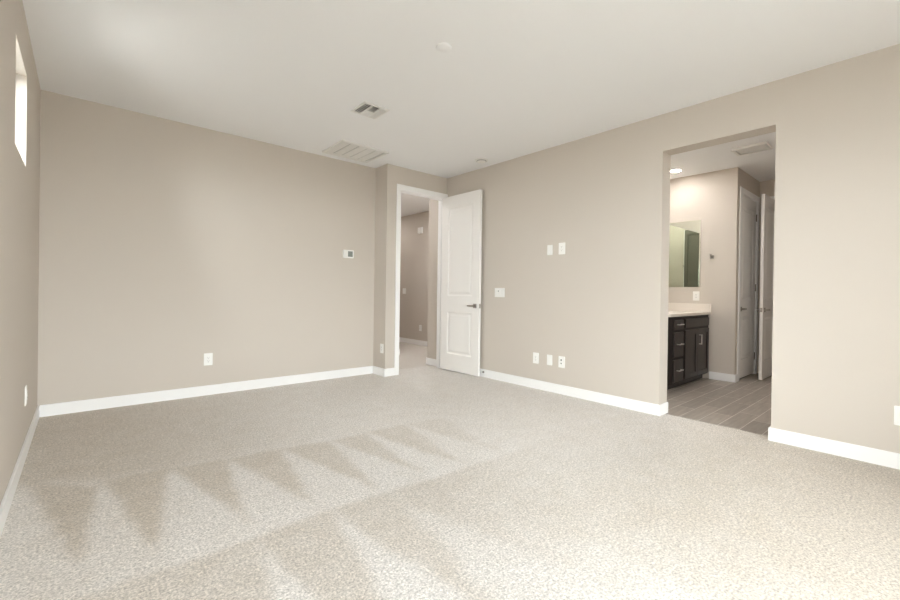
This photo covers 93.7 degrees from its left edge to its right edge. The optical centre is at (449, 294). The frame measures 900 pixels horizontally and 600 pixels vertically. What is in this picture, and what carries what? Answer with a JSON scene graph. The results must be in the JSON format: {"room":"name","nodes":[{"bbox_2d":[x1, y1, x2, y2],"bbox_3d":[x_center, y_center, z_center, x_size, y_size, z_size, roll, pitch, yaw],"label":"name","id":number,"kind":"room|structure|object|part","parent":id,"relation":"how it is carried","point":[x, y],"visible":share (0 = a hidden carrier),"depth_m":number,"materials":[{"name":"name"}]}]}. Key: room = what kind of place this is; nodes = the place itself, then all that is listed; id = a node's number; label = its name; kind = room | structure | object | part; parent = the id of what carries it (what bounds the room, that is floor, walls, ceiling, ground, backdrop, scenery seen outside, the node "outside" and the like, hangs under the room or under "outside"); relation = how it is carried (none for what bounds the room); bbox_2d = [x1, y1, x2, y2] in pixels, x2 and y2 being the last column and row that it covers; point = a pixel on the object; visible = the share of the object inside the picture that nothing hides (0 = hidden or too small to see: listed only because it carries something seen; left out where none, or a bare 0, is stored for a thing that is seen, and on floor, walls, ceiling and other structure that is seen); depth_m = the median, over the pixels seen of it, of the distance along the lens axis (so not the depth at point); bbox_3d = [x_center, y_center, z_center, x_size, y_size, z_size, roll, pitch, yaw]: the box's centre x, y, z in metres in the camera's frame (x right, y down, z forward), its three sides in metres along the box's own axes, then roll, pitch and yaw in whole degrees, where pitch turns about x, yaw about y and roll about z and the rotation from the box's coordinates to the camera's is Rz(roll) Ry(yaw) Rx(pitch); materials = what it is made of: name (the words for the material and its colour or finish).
{"room":"empty bedroom","nodes":[
{"label":"empty bedroom","id":0,"kind":"room"},
{"bbox_2d":[0,0,40,503],"bbox_3d":[-1.248,-0.299,0.914,0.140,2.743,7.106,1,0,-41],"label":"wall","id":1,"kind":"structure","parent":0,"point":[20,91],"depth_m":2.37,"materials":[{"name":"beige paint"}]},
{"bbox_2d":[0,405,39,536],"bbox_3d":[-1.209,1.023,0.969,0.014,0.100,6.826,1,0,-41],"label":"baseboard","id":2,"kind":"structure","parent":1,"relation":"attached to","point":[7,499],"depth_m":2.31,"materials":[{"name":"white wood"}]},
{"bbox_2d":[25,385,27,405],"bbox_3d":[-2.772,0.662,2.759,0.009,0.125,0.080,1,0,-41],"label":"wall outlet","id":3,"kind":"object","parent":1,"relation":"attached to","point":[26,390],"visible":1,"depth_m":2.75,"materials":[{"name":"white plastic"}]},
{"bbox_3d":[-2.773,0.662,2.758,0.006,0.125,0.080,1,0,-41],"label":"plate","id":4,"kind":"part","parent":3,"relation":"part of","materials":[{"name":"white plastic"}]},
{"bbox_2d":[37,90,375,405],"bbox_3d":[-2.273,-0.327,4.643,3.223,2.743,0.140,1,0,-41],"label":"wall","id":5,"kind":"structure","parent":0,"point":[164,244],"depth_m":4.24,"materials":[{"name":"beige paint"}]},
{"bbox_2d":[39,366,372,416],"bbox_3d":[-2.241,0.995,4.590,3.195,0.100,0.014,1,0,-41],"label":"baseboard","id":6,"kind":"structure","parent":5,"relation":"attached to","point":[157,396],"depth_m":4.24,"materials":[{"name":"white wood"}]},
{"bbox_2d":[204,353,212,365],"bbox_3d":[-2.500,0.674,4.362,0.080,0.125,0.009,1,0,-41],"label":"wall outlet","id":7,"kind":"object","parent":5,"relation":"attached to","point":[208,357],"visible":1,"depth_m":4.36,"materials":[{"name":"white plastic"}]},
{"bbox_2d":[343,250,353,257],"bbox_3d":[-1.297,-0.511,5.380,0.144,0.104,0.030,1,0,-41],"label":"thermostat","id":8,"kind":"object","parent":5,"relation":"attached to","point":[346,253],"visible":1,"depth_m":5.37,"materials":[{"name":"white plastic"}]},
{"bbox_2d":[373,166,382,366],"bbox_3d":[-1.300,-0.318,6.054,0.100,2.743,1.324,1,0,-41],"label":"wall","id":9,"kind":"structure","parent":0,"point":[378,188],"depth_m":5.59,"materials":[{"name":"beige paint"}]},
{"bbox_2d":[380,344,383,352],"bbox_3d":[-0.889,0.707,5.489,0.009,0.120,0.076,1,0,-41],"label":"wall outlet","id":10,"kind":"object","parent":9,"relation":"attached to","point":[381,345],"visible":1,"depth_m":5.48,"materials":[{"name":"white plastic"}]},
{"bbox_2d":[373,366,394,376],"bbox_3d":[-0.883,1.011,5.584,0.158,0.100,0.304,1,0,-41],"label":"baseboard","id":11,"kind":"structure","parent":9,"relation":"attached to","point":[376,370],"depth_m":5.49,"materials":[{"name":"white wood"}]},
{"bbox_2d":[380,164,446,368],"bbox_3d":[-0.479,-0.306,5.812,1.018,2.743,0.120,1,0,-41],"label":"wall","id":12,"kind":"structure","parent":0,"point":[392,175],"depth_m":5.49,"materials":[{"name":"beige paint"}]},
{"bbox_2d":[394,184,447,374],"bbox_3d":[-0.427,-0.189,5.860,0.873,2.510,0.152,1,0,-41],"label":"door frame","id":13,"kind":"structure","parent":12,"relation":"attached to","point":[403,189],"depth_m":5.67,"materials":[{"name":"white wood"}]},
{"bbox_2d":[440,189,481,375],"bbox_3d":[0.135,-0.150,5.748,0.109,2.425,0.773,1,0,-42],"label":"door","id":14,"kind":"structure","parent":13,"relation":"attached to","point":[461,213],"depth_m":5.71,"materials":[{"name":"white wood"}]},
{"bbox_2d":[399,211,428,340],"bbox_3d":[-0.399,-0.315,8.577,0.120,2.743,3.350,1,0,-41],"label":"wall","id":15,"kind":"structure","parent":0,"point":[414,256],"depth_m":8.89,"materials":[{"name":"beige paint"}]},
{"bbox_2d":[399,337,426,345],"bbox_3d":[-0.473,1.006,8.543,0.014,0.100,3.336,1,0,-41],"label":"baseboard","id":16,"kind":"structure","parent":15,"relation":"attached to","point":[405,340],"depth_m":8.88,"materials":[{"name":"white wood"}]},
{"bbox_2d":[418,227,422,233],"bbox_3d":[-0.615,-1.317,8.711,0.045,0.130,0.130,1,0,-41],"label":"door chime","id":17,"kind":"object","parent":15,"relation":"attached to","point":[420,229],"visible":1,"depth_m":8.68,"materials":[{"name":"white plastic"}]},
{"bbox_2d":[0,342,899,599],"bbox_3d":[0.835,1.137,5.116,8.592,0.100,10.420,1,0,-41],"label":"floor","id":18,"kind":"structure","parent":0,"point":[425,481],"depth_m":2.21,"materials":[{"name":"carpet"}]},
{"bbox_2d":[667,315,708,389],"bbox_3d":[2.764,0.686,5.359,1.316,0.853,0.615,1,0,-41],"label":"vanity cabinet","id":19,"kind":"object","parent":18,"relation":"on","point":[688,336],"visible":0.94,"depth_m":5.10,"materials":[{"name":"brown wood"}]},
{"bbox_3d":[2.654,0.889,4.915,0.270,0.258,0.020,1,0,-41],"label":"drawer","id":20,"kind":"part","parent":19,"relation":"part of","materials":[{"name":"brown wood"}]},
{"bbox_3d":[2.658,0.586,4.914,0.270,0.283,0.020,1,0,-41],"label":"drawer","id":21,"kind":"part","parent":19,"relation":"part of","materials":[{"name":"brown wood"}]},
{"bbox_3d":[2.662,0.357,4.913,0.270,0.112,0.020,1,0,-41],"label":"drawer","id":22,"kind":"part","parent":19,"relation":"part of","materials":[{"name":"brown wood"}]},
{"bbox_2d":[668,303,710,316],"bbox_3d":[2.760,0.190,5.364,1.327,0.139,0.593,1,0,-41],"label":"countertop","id":23,"kind":"structure","parent":19,"relation":"on","point":[674,309],"depth_m":5.65,"materials":[{"name":"beige stone"}]},
{"bbox_3d":[2.956,0.729,5.176,0.395,0.585,0.020,1,0,-41],"label":"door","id":24,"kind":"part","parent":19,"relation":"part of","materials":[{"name":"brown wood"}]},
{"bbox_3d":[3.257,0.732,5.440,0.394,0.585,0.020,1,0,-41],"label":"door","id":25,"kind":"part","parent":19,"relation":"part of","materials":[{"name":"brown wood"}]},
{"bbox_2d":[22,0,899,216],"bbox_3d":[0.877,-1.731,5.088,8.811,0.150,10.650,1,0,-41],"label":"ceiling","id":26,"kind":"structure","parent":0,"point":[517,78],"depth_m":3.02,"materials":[{"name":"white paint"}]},
{"bbox_2d":[322,139,388,162],"bbox_3d":[-1.115,-1.675,4.978,0.600,0.016,0.524,1,0,-41],"label":"ceiling vent","id":27,"kind":"object","parent":26,"relation":"in","point":[343,148],"visible":1,"depth_m":4.96,"materials":[{"name":"white metal"}]},
{"bbox_2d":[351,101,389,118],"bbox_3d":[-0.727,-1.664,3.834,0.256,0.019,0.256,1,0,-41],"label":"ceiling vent","id":28,"kind":"object","parent":26,"relation":"in","point":[367,109],"visible":1,"depth_m":3.82,"materials":[{"name":"white metal"}]},
{"bbox_2d":[436,42,451,51],"bbox_3d":[-0.042,-1.655,2.832,0.106,0.011,0.106,1,0,-41],"label":"cover plate","id":29,"kind":"object","parent":26,"relation":"attached to","point":[442,47],"visible":1,"depth_m":2.82,"materials":[{"name":"white paint"}]},
{"bbox_2d":[475,158,487,162],"bbox_3d":[0.390,-1.647,5.228,0.168,0.033,0.168,1,0,-41],"label":"smoke detector","id":30,"kind":"object","parent":26,"relation":"attached to","point":[478,160],"visible":1,"depth_m":5.18,"materials":[{"name":"white plastic"}]},
{"bbox_2d":[670,169,681,172],"bbox_3d":[2.974,-1.625,5.561,0.160,0.007,0.160,1,0,-41],"label":"recessed light","id":31,"kind":"object","parent":26,"relation":"in","point":[673,170],"visible":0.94,"depth_m":5.54,"materials":[{"name":"white plastic"}]},
{"bbox_2d":[731,141,772,155],"bbox_3d":[3.333,-1.605,4.659,0.256,0.030,0.324,1,0,-41],"label":"ceiling vent","id":32,"kind":"object","parent":26,"relation":"attached to","point":[762,146],"visible":1,"depth_m":4.64,"materials":[{"name":"white metal"}]},
{"bbox_2d":[427,44,899,453],"bbox_3d":[2.067,-0.263,3.800,0.170,2.743,7.090,1,0,-41],"label":"wall","id":33,"kind":"structure","parent":0,"point":[600,305],"depth_m":3.55,"materials":[{"name":"beige paint"}]},
{"bbox_2d":[495,288,504,296],"bbox_3d":[0.622,-0.021,5.313,0.012,0.115,0.165,1,0,-41],"label":"light switch","id":34,"kind":"object","parent":33,"relation":"attached to","point":[499,292],"visible":1,"depth_m":5.30,"materials":[{"name":"white plastic"}]},
{"bbox_2d":[533,352,538,363],"bbox_3d":[0.993,0.740,4.881,0.009,0.125,0.080,1,0,-41],"label":"wall outlet","id":35,"kind":"object","parent":33,"relation":"attached to","point":[535,355],"visible":1,"depth_m":4.87,"materials":[{"name":"white plastic"}]},
{"bbox_2d":[547,355,551,364],"bbox_3d":[1.118,0.740,4.738,0.008,0.115,0.070,1,0,-41],"label":"plate","id":36,"kind":"object","parent":33,"relation":"attached to","point":[549,357],"visible":1,"depth_m":4.73,"materials":[{"name":"white plastic"}]},
{"bbox_2d":[547,245,552,254],"bbox_3d":[1.123,-0.497,4.747,0.008,0.112,0.070,1,0,-41],"label":"plate","id":37,"kind":"object","parent":33,"relation":"attached to","point":[549,247],"visible":1,"depth_m":4.74,"materials":[{"name":"white plastic"}]},
{"bbox_2d":[558,356,564,367],"bbox_3d":[1.220,0.744,4.619,0.012,0.125,0.080,1,0,-41],"label":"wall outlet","id":38,"kind":"object","parent":33,"relation":"attached to","point":[561,360],"visible":1,"depth_m":4.62,"materials":[{"name":"white plastic"}]},
{"bbox_2d":[559,242,564,254],"bbox_3d":[1.227,-0.501,4.628,0.009,0.128,0.084,1,0,-41],"label":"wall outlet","id":39,"kind":"object","parent":33,"relation":"attached to","point":[561,245],"visible":1,"depth_m":4.62,"materials":[{"name":"white plastic"}]},
{"bbox_2d":[480,368,667,415],"bbox_3d":[0.984,1.039,5.013,0.184,0.100,3.002,1,0,-41],"label":"baseboard","id":40,"kind":"structure","parent":33,"relation":"attached to","point":[645,407],"depth_m":4.41,"materials":[{"name":"white wood"}]},
{"bbox_2d":[768,426,899,469],"bbox_3d":[3.391,1.083,2.258,0.184,0.100,2.714,1,0,-41],"label":"baseboard","id":41,"kind":"structure","parent":33,"relation":"attached to","point":[847,450],"depth_m":2.93,"materials":[{"name":"white wood"}]},
{"bbox_2d":[894,406,899,425],"bbox_3d":[2.899,0.783,2.699,0.009,0.125,0.080,1,0,-41],"label":"wall outlet","id":42,"kind":"object","parent":33,"relation":"attached to","point":[896,408],"visible":1,"depth_m":2.72,"materials":[{"name":"white plastic"}]},
{"bbox_2d":[668,167,759,378],"bbox_3d":[3.704,-0.248,6.080,1.026,2.743,0.990,1,0,-41],"label":"wall","id":43,"kind":"structure","parent":0,"point":[712,198],"depth_m":5.54,"materials":[{"name":"beige paint"}]},
{"bbox_2d":[669,220,700,286],"bbox_3d":[3.227,-0.551,5.845,0.006,0.903,0.451,1,0,-41],"label":"wall mirror","id":44,"kind":"object","parent":43,"relation":"attached to","point":[684,237],"visible":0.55,"depth_m":5.82,"materials":[{"name":"silver mirror"}]},
{"bbox_2d":[693,291,699,300],"bbox_3d":[3.334,0.024,5.712,0.009,0.125,0.080,1,0,-41],"label":"wall outlet","id":45,"kind":"object","parent":43,"relation":"attached to","point":[696,294],"visible":1,"depth_m":5.71,"materials":[{"name":"white plastic"}]},
{"bbox_2d":[709,371,737,382],"bbox_3d":[3.563,1.073,5.501,0.103,0.100,0.299,1,0,-41],"label":"baseboard","id":46,"kind":"structure","parent":43,"relation":"attached to","point":[712,375],"depth_m":5.45,"materials":[{"name":"white wood"}]},
{"bbox_2d":[739,195,756,378],"bbox_3d":[4.027,-0.094,5.736,0.755,2.406,0.125,1,0,-41],"label":"door","id":47,"kind":"structure","parent":43,"relation":"in","point":[749,217],"depth_m":5.74,"materials":[{"name":"white wood"}]},
{"bbox_2d":[737,186,759,380],"bbox_3d":[4.006,-0.126,5.759,0.884,2.510,0.137,1,0,-41],"label":"door frame","id":48,"kind":"structure","parent":43,"relation":"attached to","point":[743,191],"depth_m":5.63,"materials":[{"name":"white wood"}]},
{"bbox_2d":[757,179,774,372],"bbox_3d":[5.096,-0.226,5.357,0.120,2.743,2.170,1,0,-41],"label":"wall","id":49,"kind":"structure","parent":0,"point":[766,187],"depth_m":6.03,"materials":[{"name":"beige paint"}]},
{"bbox_2d":[757,194,774,379],"bbox_3d":[4.297,-0.092,5.704,0.631,2.425,0.125,1,0,-41],"label":"door","id":50,"kind":"structure","parent":49,"relation":"in","point":[767,203],"depth_m":5.61,"materials":[{"name":"white wood"}]},
{"bbox_3d":[0.313,-0.299,6.895,1.260,2.743,0.120,1,0,-41],"label":"wall","id":51,"kind":"structure","parent":0,"visible":0},
{"bbox_2d":[426,358,435,365],"bbox_3d":[0.226,1.022,6.747,1.324,0.100,0.288,1,0,-41],"label":"baseboard","id":52,"kind":"structure","parent":51,"relation":"attached to","point":[429,361],"depth_m":6.32,"materials":[{"name":"white wood"}]}
]}

